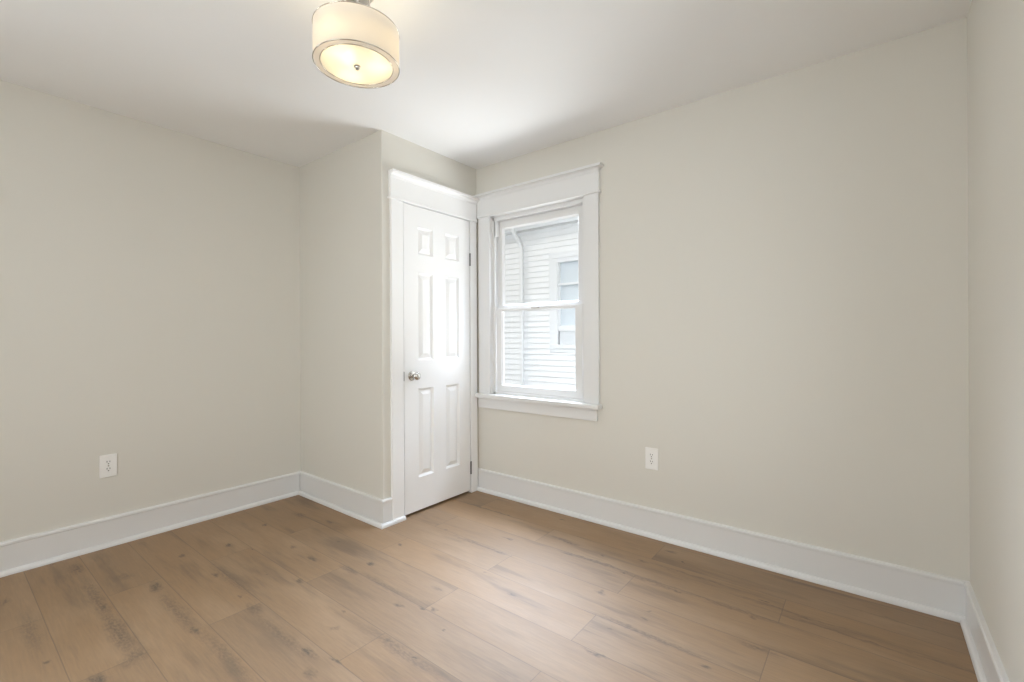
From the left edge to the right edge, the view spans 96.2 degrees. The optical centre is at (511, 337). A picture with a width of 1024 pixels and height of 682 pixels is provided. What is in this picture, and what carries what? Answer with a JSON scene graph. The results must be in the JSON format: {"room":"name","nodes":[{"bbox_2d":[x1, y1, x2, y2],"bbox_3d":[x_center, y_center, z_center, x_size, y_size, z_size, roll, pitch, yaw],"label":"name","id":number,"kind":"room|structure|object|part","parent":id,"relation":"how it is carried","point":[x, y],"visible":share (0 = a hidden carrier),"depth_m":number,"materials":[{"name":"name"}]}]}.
{"room":"empty bedroom","nodes":[
{"label":"empty bedroom","id":0,"kind":"room"},
{"bbox_2d":[0,80,300,541],"bbox_3d":[-2.347,-0.049,2.592,0.140,2.440,4.285,0,0,38],"label":"wall","id":1,"kind":"structure","parent":0,"point":[150,273],"depth_m":2.67,"materials":[{"name":"white paint"}]},
{"bbox_2d":[99,453,116,477],"bbox_3d":[-2.263,0.721,2.574,0.009,0.125,0.076,0,0,38],"label":"electrical outlet","id":2,"kind":"object","parent":1,"relation":"attached to","point":[107,463],"visible":1,"depth_m":2.57,"materials":[{"name":"white plastic"}]},
{"bbox_2d":[105,460,111,464],"bbox_3d":[-2.260,0.702,2.572,0.002,0.029,0.029,0,0,38],"label":"receptacle","id":3,"kind":"object","parent":2,"relation":"attached to","point":[107,462],"depth_m":2.57,"materials":[{"name":"grey plastic"}]},
{"bbox_2d":[105,467,111,471],"bbox_3d":[-2.260,0.741,2.572,0.002,0.029,0.029,0,0,38],"label":"receptacle","id":4,"kind":"object","parent":2,"relation":"attached to","point":[107,469],"depth_m":2.57,"materials":[{"name":"grey plastic"}]},
{"bbox_2d":[0,471,299,577],"bbox_3d":[-2.588,1.090,2.137,0.033,0.163,3.264,0,0,38],"label":"baseboard","id":5,"kind":"structure","parent":1,"relation":"attached to","point":[21,554],"depth_m":2.65,"materials":[{"name":"white paint"}]},
{"bbox_2d":[300,130,394,498],"bbox_3d":[-1.162,-0.056,3.176,1.004,2.440,0.100,0,0,38],"label":"wall","id":6,"kind":"structure","parent":0,"point":[345,212],"depth_m":3.06,"materials":[{"name":"white paint"}]},
{"bbox_2d":[298,471,405,528],"bbox_3d":[-1.139,1.083,3.169,1.041,0.163,0.184,0,0,38],"label":"baseboard","id":7,"kind":"structure","parent":6,"relation":"attached to","point":[372,510],"depth_m":3.02,"materials":[{"name":"white paint"}]},
{"bbox_3d":[-1.139,1.152,3.169,1.041,0.024,0.184,0,0,38],"label":"shoe molding","id":8,"kind":"part","parent":7,"relation":"part of","materials":[{"name":"white paint"}]},
{"bbox_2d":[395,136,477,443],"bbox_3d":[-0.541,-0.059,3.237,0.100,2.440,0.762,0,0,38],"label":"wall","id":9,"kind":"structure","parent":0,"point":[411,158],"depth_m":3.17,"materials":[{"name":"white paint"}]},
{"bbox_2d":[387,168,478,519],"bbox_3d":[-0.505,0.060,3.157,0.054,2.202,0.798,0,0,38],"label":"trim","id":10,"kind":"structure","parent":9,"relation":"attached to","point":[403,187],"depth_m":2.92,"materials":[{"name":"white paint"}]},
{"bbox_3d":[-0.519,-0.941,3.169,0.024,0.145,0.790,0,0,38],"label":"head casing","id":11,"kind":"part","parent":10,"relation":"part of","materials":[{"name":"white paint"}]},
{"bbox_3d":[-0.507,-1.020,3.156,0.048,0.042,0.791,0,0,38],"label":"crown molding","id":12,"kind":"part","parent":10,"relation":"part of","materials":[{"name":"white paint"}]},
{"bbox_2d":[403,203,471,514],"bbox_3d":[-0.522,0.144,3.195,0.180,2.035,0.640,0,0,38],"label":"door","id":13,"kind":"structure","parent":9,"relation":"in","point":[436,255],"depth_m":3.15,"materials":[{"name":"white paint"}]},
{"bbox_3d":[-0.625,0.252,2.969,0.066,0.063,0.063,0,0,38],"label":"knob","id":14,"kind":"part","parent":13,"relation":"part of","materials":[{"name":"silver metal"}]},
{"bbox_2d":[0,0,971,168],"bbox_3d":[-0.893,-1.402,1.358,3.963,0.250,4.425,0,0,38],"label":"ceiling","id":15,"kind":"structure","parent":0,"point":[479,83],"depth_m":2.12,"materials":[{"name":"white paint"}]},
{"bbox_2d":[312,0,399,87],"bbox_3d":[-0.570,-1.131,1.690,0.305,0.295,0.305,0,0,38],"label":"ceiling light","id":16,"kind":"object","parent":15,"relation":"attached to","point":[355,44],"visible":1,"depth_m":1.60,"materials":[{"name":"white fabric"}]},
{"bbox_3d":[-0.570,-0.999,1.690,0.301,0.001,0.301,0,0,38],"label":"lamp shade","id":17,"kind":"part","parent":16,"relation":"part of","materials":[{"name":"white glass"}]},
{"bbox_2d":[319,43,392,84],"bbox_3d":[-0.570,-0.999,1.690,0.257,0.003,0.257,0,0,16],"label":"diffuser","id":18,"kind":"object","parent":16,"relation":"attached to","point":[346,63],"depth_m":1.68,"materials":[{"name":"white glass"}]},
{"bbox_2d":[0,491,977,681],"bbox_3d":[-0.879,1.263,1.358,3.963,0.200,4.425,0,0,38],"label":"floor","id":19,"kind":"structure","parent":0,"point":[477,586],"depth_m":1.94,"materials":[{"name":"brown wood"}]},
{"bbox_2d":[476,17,969,580],"bbox_3d":[0.436,-0.064,3.044,3.683,2.440,0.140,0,0,38],"label":"wall","id":20,"kind":"structure","parent":0,"point":[784,309],"depth_m":2.23,"materials":[{"name":"white paint"}]},
{"bbox_2d":[491,197,583,401],"bbox_3d":[0.201,-0.236,3.227,0.787,1.317,0.140,0,0,38],"label":"window","id":21,"kind":"structure","parent":20,"relation":"in","point":[570,208],"depth_m":3.23,"materials":[{"name":"white paint"}]},
{"bbox_3d":[0.181,0.095,3.199,0.723,0.617,0.029,0,0,38],"label":"sash","id":22,"kind":"part","parent":21,"relation":"part of","materials":[{"name":"white plastic"}]},
{"bbox_3d":[0.199,-0.529,3.230,0.743,0.669,0.029,0,0,38],"label":"sash","id":23,"kind":"part","parent":21,"relation":"part of","materials":[{"name":"white plastic"}]},
{"bbox_2d":[473,162,603,420],"bbox_3d":[0.144,-0.270,3.161,1.062,1.596,0.075,0,0,38],"label":"trim","id":24,"kind":"structure","parent":20,"relation":"attached to","point":[584,181],"depth_m":3.05,"materials":[{"name":"white paint"}]},
{"bbox_3d":[0.147,0.435,3.161,1.028,0.030,0.075,0,0,38],"label":"window sill","id":25,"kind":"part","parent":24,"relation":"part of","materials":[{"name":"white paint"}]},
{"bbox_3d":[0.143,-0.970,3.167,1.018,0.155,0.023,0,0,38],"label":"head casing","id":26,"kind":"part","parent":24,"relation":"part of","materials":[{"name":"white paint"}]},
{"bbox_3d":[0.135,-1.047,3.154,1.062,0.042,0.052,0,0,38],"label":"crown molding","id":27,"kind":"part","parent":24,"relation":"part of","materials":[{"name":"white paint"}]},
{"bbox_2d":[645,447,657,469],"bbox_3d":[0.809,0.705,2.660,0.076,0.125,0.009,0,0,38],"label":"electrical outlet","id":28,"kind":"object","parent":20,"relation":"attached to","point":[651,454],"visible":1,"depth_m":2.66,"materials":[{"name":"white plastic"}]},
{"bbox_2d":[477,468,969,622],"bbox_3d":[0.783,1.073,2.666,2.679,0.163,0.033,0,0,38],"label":"baseboard","id":29,"kind":"structure","parent":20,"relation":"attached to","point":[938,595],"depth_m":2.31,"materials":[{"name":"white paint"}]},
{"bbox_2d":[967,0,1023,681],"bbox_3d":[0.662,-0.065,0.234,0.140,2.440,4.285,0,0,38],"label":"wall","id":30,"kind":"structure","parent":0,"point":[995,28],"depth_m":1.43,"materials":[{"name":"white paint"}]},
{"bbox_2d":[960,582,1009,681],"bbox_3d":[0.551,1.074,0.225,0.033,0.163,4.126,0,0,38],"label":"baseboard","id":31,"kind":"structure","parent":30,"relation":"attached to","point":[988,666],"depth_m":1.59,"materials":[{"name":"white paint"}]},
{"bbox_3d":[0.539,1.144,0.222,0.018,0.024,4.108,0,0,38],"label":"shoe molding","id":32,"kind":"part","parent":31,"relation":"part of","materials":[{"name":"white paint"}]},
{"label":"outside","id":33,"kind":"structure","parent":0,"visible":0},
{"bbox_3d":[-1.729,2.917,2.638,34.000,0.300,30.000,0,0,38],"label":"ground","id":34,"kind":"structure","parent":33,"visible":0},
{"bbox_2d":[504,216,577,388],"bbox_3d":[1.843,-0.901,12.083,14.600,7.300,7.900,0,0,38],"label":"neighboring house","id":35,"kind":"structure","parent":34,"relation":"on","point":[541,259],"depth_m":8.44,"materials":[{"name":"white plastic"}]},
{"bbox_3d":[1.140,0.012,8.036,0.690,0.242,0.065,0,0,38],"label":"panel","id":36,"kind":"part","parent":35,"relation":"part of","materials":[{"name":"grey"}]},
{"bbox_3d":[1.127,-0.727,8.024,0.730,1.240,0.056,0,0,38],"label":"sash rail","id":37,"kind":"part","parent":35,"relation":"part of","materials":[{"name":"white plastic"}]},
{"bbox_3d":[1.139,-0.747,8.040,0.730,1.200,0.006,0,0,38],"label":"pane","id":38,"kind":"part","parent":35,"relation":"part of","materials":[{"name":"grey"}]}
]}

